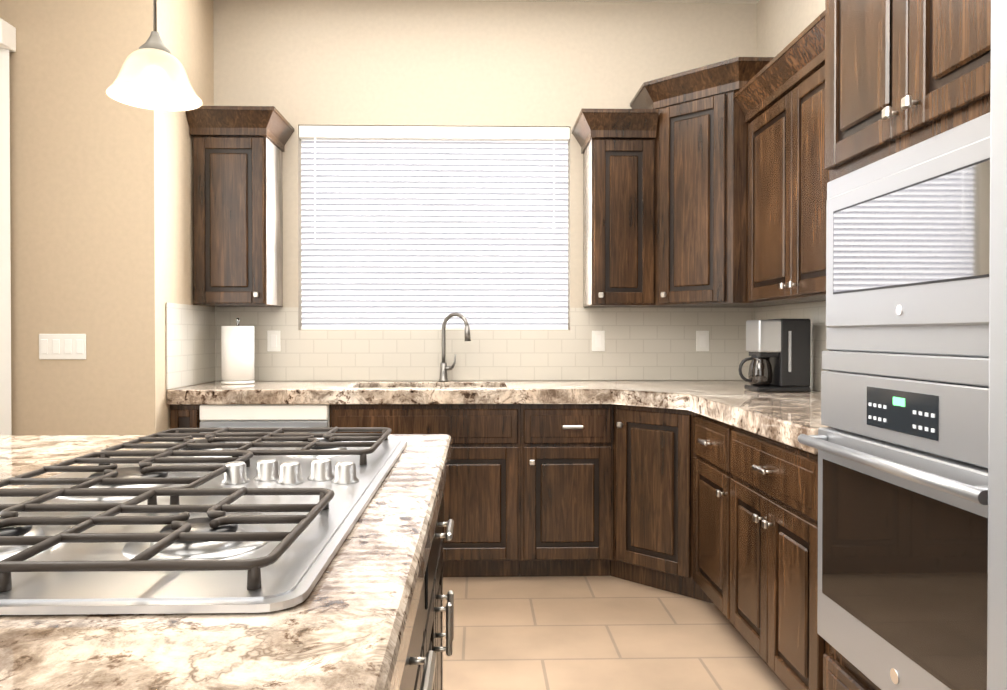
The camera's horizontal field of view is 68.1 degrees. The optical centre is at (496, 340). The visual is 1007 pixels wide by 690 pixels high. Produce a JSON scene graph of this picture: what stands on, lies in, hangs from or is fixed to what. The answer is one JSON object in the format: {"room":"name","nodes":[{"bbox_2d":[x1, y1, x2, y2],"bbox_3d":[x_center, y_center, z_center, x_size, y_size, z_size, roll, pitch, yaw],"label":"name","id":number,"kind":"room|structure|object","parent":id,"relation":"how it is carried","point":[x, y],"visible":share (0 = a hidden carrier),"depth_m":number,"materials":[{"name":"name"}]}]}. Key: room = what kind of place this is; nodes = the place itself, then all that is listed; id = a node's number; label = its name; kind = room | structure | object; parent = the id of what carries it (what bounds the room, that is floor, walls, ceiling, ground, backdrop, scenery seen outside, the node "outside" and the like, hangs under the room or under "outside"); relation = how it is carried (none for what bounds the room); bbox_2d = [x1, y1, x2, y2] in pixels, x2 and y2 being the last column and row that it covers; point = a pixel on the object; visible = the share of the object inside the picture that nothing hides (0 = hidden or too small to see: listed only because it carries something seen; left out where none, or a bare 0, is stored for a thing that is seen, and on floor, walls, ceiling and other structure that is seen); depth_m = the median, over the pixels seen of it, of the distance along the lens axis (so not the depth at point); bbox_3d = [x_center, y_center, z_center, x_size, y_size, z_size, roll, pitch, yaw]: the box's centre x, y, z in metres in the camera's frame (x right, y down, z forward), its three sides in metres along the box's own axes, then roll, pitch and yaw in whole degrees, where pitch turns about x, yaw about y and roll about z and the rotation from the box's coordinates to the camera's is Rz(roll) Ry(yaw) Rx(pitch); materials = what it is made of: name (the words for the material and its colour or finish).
{"room":"kitchen","nodes":[
{"label":"kitchen","id":0,"kind":"room"},
{"bbox_2d":[0,0,213,435],"bbox_3d":[-2.852,-0.366,3.757,2.618,3.020,0.903,0,1,-1],"label":"wall","id":1,"kind":"structure","parent":0,"point":[101,219],"depth_m":3.33,"materials":[{"name":"paint"}]},
{"bbox_2d":[0,18,15,435],"bbox_3d":[-2.666,-0.136,3.256,1.065,2.510,0.108,0,1,-1],"label":"vertical blind","id":2,"kind":"object","parent":1,"relation":"attached to","point":[7,38],"visible":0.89,"depth_m":3.27,"materials":[{"name":"white"}]},
{"bbox_2d":[39,334,85,359],"bbox_3d":[-1.935,0.027,3.325,0.203,0.111,0.009,0,1,-1],"label":"switch plate","id":3,"kind":"object","parent":1,"relation":"attached to","point":[62,346],"visible":1,"depth_m":3.32,"materials":[{"name":"white plastic"}]},
{"bbox_2d":[166,302,217,388],"bbox_3d":[-1.537,0.021,3.761,0.006,0.403,0.614,0,1,-1],"label":"backsplash","id":4,"kind":"structure","parent":1,"relation":"attached to","point":[191,330],"depth_m":3.73,"materials":[{"name":"tile"}]},
{"bbox_2d":[213,0,756,380],"bbox_3d":[0.023,-0.370,4.204,3.152,3.020,0.150,0,1,-1],"label":"wall","id":5,"kind":"structure","parent":0,"point":[296,64],"depth_m":4.11,"materials":[{"name":"paint"}]},
{"bbox_2d":[185,106,293,306],"bbox_3d":[-1.331,-0.673,3.888,0.452,0.979,0.406,0,1,-1],"label":"upper cabinet","id":6,"kind":"object","parent":5,"relation":"attached to","point":[238,151],"visible":1,"depth_m":3.75,"materials":[{"name":"brown wood"}]},
{"bbox_2d":[299,125,569,329],"bbox_3d":[-0.343,-0.626,4.189,1.501,1.128,0.137,0,1,-1],"label":"window blinds","id":7,"kind":"object","parent":5,"relation":"attached to","point":[418,227],"visible":0.92,"depth_m":4.16,"materials":[{"name":"white plastic"}]},
{"bbox_2d":[218,307,753,380],"bbox_3d":[-0.050,0.017,4.125,2.998,0.403,0.006,0,1,-1],"label":"backsplash","id":8,"kind":"structure","parent":5,"relation":"attached to","point":[650,343],"depth_m":4.13,"materials":[{"name":"tile"}]},
{"bbox_2d":[267,331,280,351],"bbox_3d":[-1.223,0.001,4.089,0.072,0.116,0.008,0,1,-1],"label":"electrical outlet","id":9,"kind":"object","parent":8,"relation":"attached to","point":[273,341],"visible":1,"depth_m":4.09,"materials":[{"name":"white plastic"}]},
{"bbox_2d":[592,331,604,350],"bbox_3d":[0.564,0.001,4.133,0.072,0.116,0.008,0,1,-1],"label":"electrical outlet","id":10,"kind":"object","parent":8,"relation":"attached to","point":[598,340],"visible":1,"depth_m":4.13,"materials":[{"name":"white plastic"}]},
{"bbox_2d":[696,331,708,350],"bbox_3d":[1.147,0.001,4.147,0.072,0.116,0.008,0,1,-1],"label":"electrical outlet","id":11,"kind":"object","parent":8,"relation":"attached to","point":[702,340],"visible":1,"depth_m":4.14,"materials":[{"name":"white plastic"}]},
{"bbox_2d":[571,108,658,306],"bbox_3d":[0.614,-0.674,3.935,0.388,0.979,0.406,0,1,-1],"label":"upper cabinet","id":12,"kind":"object","parent":5,"relation":"attached to","point":[617,149],"visible":1,"depth_m":3.80,"materials":[{"name":"brown wood"}]},
{"bbox_2d":[630,57,797,307],"bbox_3d":[1.135,-0.749,3.796,0.776,1.131,0.707,0,1,-1],"label":"upper cabinet","id":13,"kind":"object","parent":5,"relation":"attached to","point":[701,200],"visible":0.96,"depth_m":3.62,"materials":[{"name":"brown wood"}]},
{"bbox_2d":[443,576,787,689],"bbox_3d":[-1.198,1.223,0.587,5.770,0.100,7.350,0,1,-1],"label":"floor","id":14,"kind":"structure","parent":0,"point":[568,633],"depth_m":2.87,"materials":[{"name":"tile"}]},
{"bbox_2d":[200,404,328,432],"bbox_3d":[-1.097,0.721,3.776,0.599,0.847,0.630,0,1,-1],"label":"dishwasher","id":15,"kind":"object","parent":14,"relation":"on","point":[273,416],"visible":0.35,"depth_m":3.48,"materials":[{"name":"white plastic"}]},
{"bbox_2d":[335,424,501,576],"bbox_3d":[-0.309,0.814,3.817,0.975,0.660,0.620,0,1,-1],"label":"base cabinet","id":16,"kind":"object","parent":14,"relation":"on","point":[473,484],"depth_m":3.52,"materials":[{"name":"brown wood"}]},
{"bbox_2d":[399,491,453,689],"bbox_3d":[-1.126,0.734,0.499,2.129,0.880,2.500,0,1,-1],"label":"base cabinet","id":17,"kind":"object","parent":14,"relation":"on","point":[423,668],"visible":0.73,"depth_m":1.31,"materials":[{"name":"brown wood"}]},
{"bbox_2d":[0,434,451,689],"bbox_3d":[-1.153,0.264,0.484,2.155,0.060,2.560,0,1,-1],"label":"countertop","id":18,"kind":"structure","parent":17,"relation":"on","point":[347,623],"depth_m":0.60,"materials":[{"name":"stone"}]},
{"bbox_2d":[0,427,406,614],"bbox_3d":[-0.449,0.207,1.129,0.535,0.039,1.005,0,1,-1],"label":"cooktop","id":19,"kind":"object","parent":18,"relation":"in","point":[175,520],"visible":1,"depth_m":0.85,"materials":[{"name":"silver metal"}]},
{"bbox_2d":[498,404,597,576],"bbox_3d":[0.323,0.720,3.808,0.571,0.848,0.667,0,1,-1],"label":"base cabinet","id":20,"kind":"object","parent":14,"relation":"on","point":[534,490],"depth_m":3.53,"materials":[{"name":"brown wood"}]},
{"bbox_2d":[598,404,713,603],"bbox_3d":[0.971,0.721,3.706,0.978,0.848,0.906,0,1,-1],"label":"base cabinet","id":21,"kind":"object","parent":14,"relation":"on","point":[646,455],"depth_m":3.41,"materials":[{"name":"brown wood"}]},
{"bbox_2d":[167,380,750,409],"bbox_3d":[-0.038,0.340,3.654,2.998,0.230,0.954,0,1,-1],"label":"countertop","id":22,"kind":"structure","parent":21,"relation":"on","point":[657,394],"depth_m":3.49,"materials":[{"name":"stone"}]},
{"bbox_2d":[221,318,254,383],"bbox_3d":[-1.353,0.051,3.899,0.170,0.341,0.170,0,1,-1],"label":"paper towel holder","id":23,"kind":"object","parent":22,"relation":"on","point":[237,354],"visible":1,"depth_m":3.83,"materials":[{"name":"white paper"}]},
{"bbox_2d":[438,312,470,380],"bbox_3d":[-0.223,0.033,4.022,0.207,0.373,0.056,0,1,30],"label":"faucet","id":24,"kind":"object","parent":22,"relation":"on","point":[444,367],"visible":1,"depth_m":4.04,"materials":[{"name":"silver metal"}]},
{"bbox_2d":[687,388,827,453],"bbox_3d":[1.161,0.268,2.770,0.644,0.070,1.470,0,1,-1],"label":"countertop","id":25,"kind":"structure","parent":21,"relation":"on","point":[787,418],"depth_m":2.66,"materials":[{"name":"stone"}]},
{"bbox_2d":[738,319,810,391],"bbox_3d":[1.243,0.063,3.381,0.298,0.325,0.172,0,1,-1],"label":"coffee maker","id":26,"kind":"object","parent":25,"relation":"on","point":[778,350],"visible":0.98,"depth_m":3.30,"materials":[{"name":"black plastic"}]},
{"bbox_2d":[693,413,826,689],"bbox_3d":[1.159,0.731,2.648,0.650,0.848,1.214,0,1,-1],"label":"base cabinet","id":27,"kind":"object","parent":14,"relation":"on","point":[755,537],"visible":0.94,"depth_m":2.44,"materials":[{"name":"brown wood"}]},
{"bbox_2d":[823,642,880,689],"bbox_3d":[1.189,0.981,1.640,0.601,0.366,0.776,0,1,-1],"label":"base cabinet","id":28,"kind":"object","parent":14,"relation":"on","point":[839,673],"depth_m":1.93,"materials":[{"name":"brown wood"}]},
{"bbox_2d":[798,351,988,689],"bbox_3d":[1.136,0.412,1.634,0.653,0.764,0.756,0,1,-1],"label":"wall oven","id":29,"kind":"object","parent":28,"relation":"in","point":[900,443],"visible":0.94,"depth_m":1.59,"materials":[{"name":"silver metal"}]},
{"bbox_2d":[987,0,1006,689],"bbox_3d":[1.135,0.272,0.743,0.794,1.800,0.922,0,1,-1],"label":"refrigerator","id":30,"kind":"object","parent":14,"relation":"on","point":[997,573],"visible":1,"depth_m":1.17,"materials":[{"name":"silver metal"}]},
{"bbox_2d":[482,0,759,2],"bbox_3d":[-1.198,-1.897,0.559,5.770,0.100,7.350,0,1,-1],"label":"ceiling","id":31,"kind":"structure","parent":0,"point":[711,1],"depth_m":4.11,"materials":[{"name":"paint"}]},
{"bbox_2d":[106,0,202,110],"bbox_3d":[-0.791,-1.209,1.720,0.204,1.293,0.204,0,1,-1],"label":"pendant lamp","id":32,"kind":"object","parent":31,"relation":"hanging from","point":[152,75],"visible":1,"depth_m":1.71,"materials":[{"name":"beige glass"}]},
{"bbox_2d":[756,0,824,390],"bbox_3d":[1.613,-0.337,0.566,0.150,3.020,7.200,0,1,-1],"label":"wall","id":33,"kind":"structure","parent":0,"point":[782,25],"depth_m":3.81,"materials":[{"name":"paint"}]},
{"bbox_2d":[733,11,828,302],"bbox_3d":[1.310,-0.663,2.781,0.344,0.979,1.501,0,1,-1],"label":"upper cabinet","id":34,"kind":"object","parent":33,"relation":"attached to","point":[779,98],"visible":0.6,"depth_m":3.05,"materials":[{"name":"brown wood"}]},
{"bbox_2d":[754,301,828,390],"bbox_3d":[1.472,0.027,3.091,0.006,0.403,2.100,0,1,-1],"label":"backsplash","id":35,"kind":"structure","parent":33,"relation":"attached to","point":[814,311],"depth_m":3.44,"materials":[{"name":"tile"}]},
{"bbox_2d":[825,0,990,181],"bbox_3d":[1.191,-0.941,1.623,0.597,1.031,0.776,0,1,-1],"label":"upper cabinet","id":36,"kind":"object","parent":33,"relation":"attached to","point":[900,75],"depth_m":1.66,"materials":[{"name":"brown wood"}]},
{"bbox_2d":[826,112,989,356],"bbox_3d":[1.119,-0.197,1.628,0.487,0.449,0.756,0,1,-1],"label":"microwave","id":37,"kind":"object","parent":36,"relation":"in","point":[907,247],"visible":0.92,"depth_m":1.57,"materials":[{"name":"silver metal"}]}
]}

